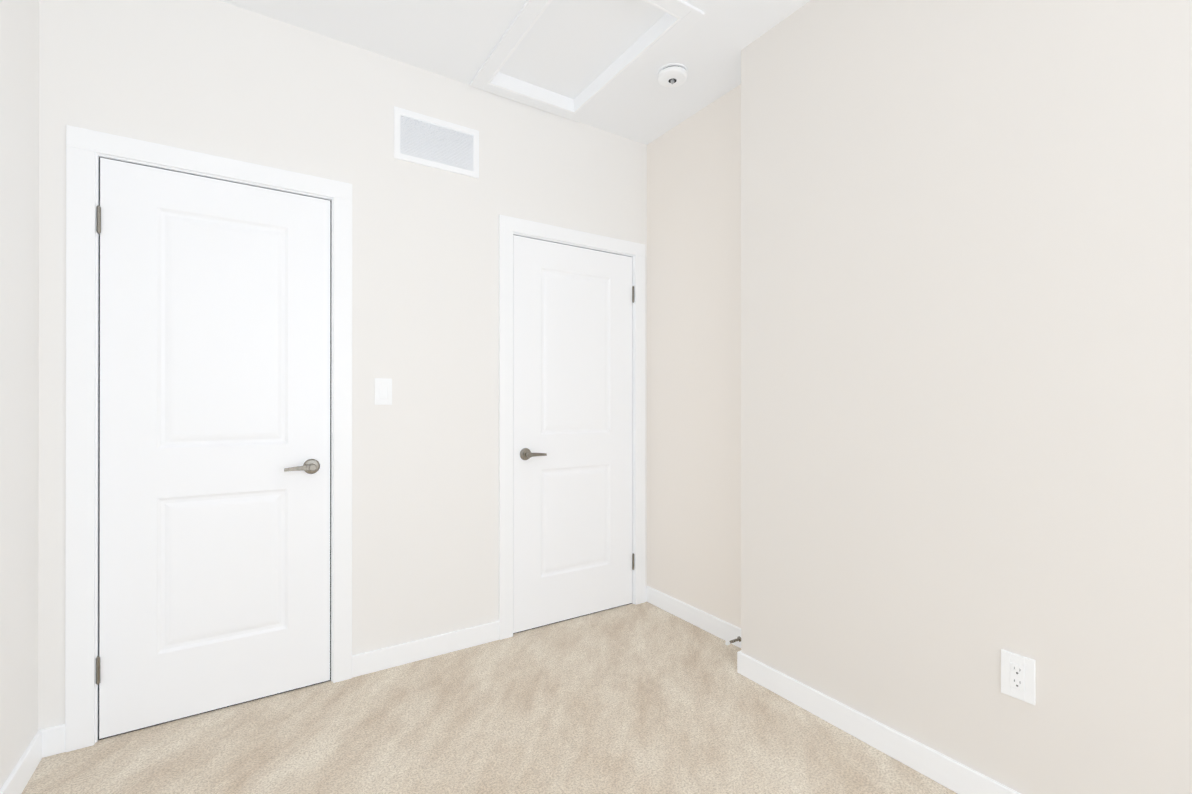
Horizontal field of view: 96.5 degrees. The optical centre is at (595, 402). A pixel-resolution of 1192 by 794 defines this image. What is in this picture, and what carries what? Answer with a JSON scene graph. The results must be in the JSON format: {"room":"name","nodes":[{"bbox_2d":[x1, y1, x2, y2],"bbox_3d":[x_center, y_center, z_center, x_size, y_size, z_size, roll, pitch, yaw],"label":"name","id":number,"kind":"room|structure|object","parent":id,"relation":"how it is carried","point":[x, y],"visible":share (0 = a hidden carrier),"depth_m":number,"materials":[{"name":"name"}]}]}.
{"room":"empty bedroom","nodes":[
{"label":"empty bedroom","id":0,"kind":"room"},
{"bbox_2d":[0,0,38,788],"bbox_3d":[-0.730,-0.184,-0.061,0.120,2.720,4.295,0,0,-33],"label":"wall","id":1,"kind":"structure","parent":0,"point":[19,289],"depth_m":1.62,"materials":[{"name":"white paint"}]},
{"bbox_2d":[0,725,59,793],"bbox_3d":[-0.699,1.130,0.028,0.030,0.092,4.175,0,0,-33],"label":"baseboard","id":2,"kind":"structure","parent":1,"relation":"attached to","point":[46,742],"depth_m":1.68,"materials":[{"name":"white paint"}]},
{"bbox_2d":[38,0,646,730],"bbox_3d":[-0.807,-0.180,2.524,2.815,2.720,0.120,0,0,-33],"label":"wall","id":3,"kind":"structure","parent":0,"point":[222,80],"depth_m":2.36,"materials":[{"name":"white paint"}]},
{"bbox_2d":[65,125,351,751],"bbox_3d":[-1.452,0.121,2.093,0.887,2.116,0.136,0,0,-33],"label":"door frame","id":4,"kind":"structure","parent":3,"relation":"attached to","point":[86,150],"depth_m":1.84,"materials":[{"name":"white paint"}]},
{"bbox_2d":[96,158,329,738],"bbox_3d":[-1.423,0.158,2.041,0.733,2.026,0.092,0,0,-33],"label":"door","id":5,"kind":"structure","parent":3,"relation":"in","point":[214,444],"depth_m":2.02,"materials":[{"name":"white paint"}]},
{"bbox_2d":[375,378,391,404],"bbox_3d":[-0.941,-0.049,2.357,0.072,0.116,0.011,0,0,-33],"label":"light switch","id":6,"kind":"object","parent":3,"relation":"attached to","point":[383,391],"visible":1,"depth_m":2.36,"materials":[{"name":"white plastic"}]},
{"bbox_2d":[352,621,498,677],"bbox_3d":[-0.765,1.134,2.469,0.676,0.092,0.013,0,0,-33],"label":"baseboard","id":7,"kind":"structure","parent":3,"relation":"attached to","point":[401,654],"depth_m":2.44,"materials":[{"name":"white paint"}]},
{"bbox_2d":[394,106,478,177],"bbox_3d":[-0.739,-1.210,2.492,0.394,0.229,0.009,0,0,-33],"label":"air vent","id":8,"kind":"object","parent":3,"relation":"in","point":[425,140],"visible":1,"depth_m":2.48,"materials":[{"name":"white metal"}]},
{"bbox_2d":[499,215,644,639],"bbox_3d":[-0.130,0.123,2.955,0.919,2.116,0.136,0,0,-33],"label":"door frame","id":9,"kind":"structure","parent":3,"relation":"attached to","point":[509,227],"depth_m":2.75,"materials":[{"name":"white paint"}]},
{"bbox_2d":[513,235,633,632],"bbox_3d":[-0.094,0.160,2.908,0.765,2.026,0.092,0,0,-33],"label":"door","id":10,"kind":"structure","parent":3,"relation":"in","point":[573,556],"depth_m":2.89,"materials":[{"name":"white paint"}]},
{"bbox_2d":[21,602,956,793],"bbox_3d":[0.366,1.227,0.723,2.815,0.100,4.415,0,0,-33],"label":"floor","id":11,"kind":"structure","parent":0,"point":[646,698],"depth_m":1.88,"materials":[{"name":"carpet"}]},
{"bbox_2d":[220,0,809,144],"bbox_3d":[0.366,-1.643,0.727,2.815,0.200,4.415,0,0,-33],"label":"ceiling","id":12,"kind":"structure","parent":0,"point":[457,40],"depth_m":2.25,"materials":[{"name":"white paint"}]},
{"bbox_2d":[470,0,704,121],"bbox_3d":[-0.090,-1.572,2.334,0.614,0.087,0.959,0,0,-33],"label":"attic hatch","id":13,"kind":"object","parent":12,"relation":"attached to","point":[577,60],"visible":1,"depth_m":2.37,"materials":[{"name":"white paint"}]},
{"bbox_2d":[657,63,687,87],"bbox_3d":[0.357,-1.513,2.485,0.140,0.054,0.140,0,0,-33],"label":"smoke detector","id":14,"kind":"object","parent":12,"relation":"attached to","point":[670,75],"visible":1,"depth_m":2.45,"materials":[{"name":"white plastic"}]},
{"bbox_2d":[647,0,1191,793],"bbox_3d":[1.449,-0.182,1.359,0.309,2.720,4.295,0,0,-33],"label":"wall","id":15,"kind":"structure","parent":0,"point":[919,364],"depth_m":1.64,"materials":[{"name":"white paint"}]},
{"bbox_2d":[645,586,740,645],"bbox_3d":[0.538,1.135,2.794,0.025,0.092,0.893,0,0,-33],"label":"baseboard","id":16,"kind":"structure","parent":15,"relation":"attached to","point":[722,629],"depth_m":2.82,"materials":[{"name":"white paint"}]},
{"bbox_2d":[725,636,740,644],"bbox_3d":[0.653,1.135,2.534,0.090,0.025,0.025,0,0,-33],"label":"door stop","id":17,"kind":"object","parent":16,"relation":"attached to","point":[738,638],"visible":0.96,"depth_m":2.53,"materials":[{"name":"grey metal"}]},
{"bbox_2d":[736,642,1020,793],"bbox_3d":[1.522,1.132,0.951,0.020,0.092,3.295,0,0,-33],"label":"baseboard","id":18,"kind":"structure","parent":15,"relation":"attached to","point":[943,770],"depth_m":1.81,"materials":[{"name":"white paint"}]},
{"bbox_2d":[1001,649,1034,704],"bbox_3d":[1.176,0.764,1.485,0.008,0.122,0.078,0,0,-33],"label":"duplex electrical outlet","id":19,"kind":"object","parent":15,"relation":"attached to","point":[1017,676],"visible":1,"depth_m":1.48,"materials":[{"name":"white plastic"}]}
]}

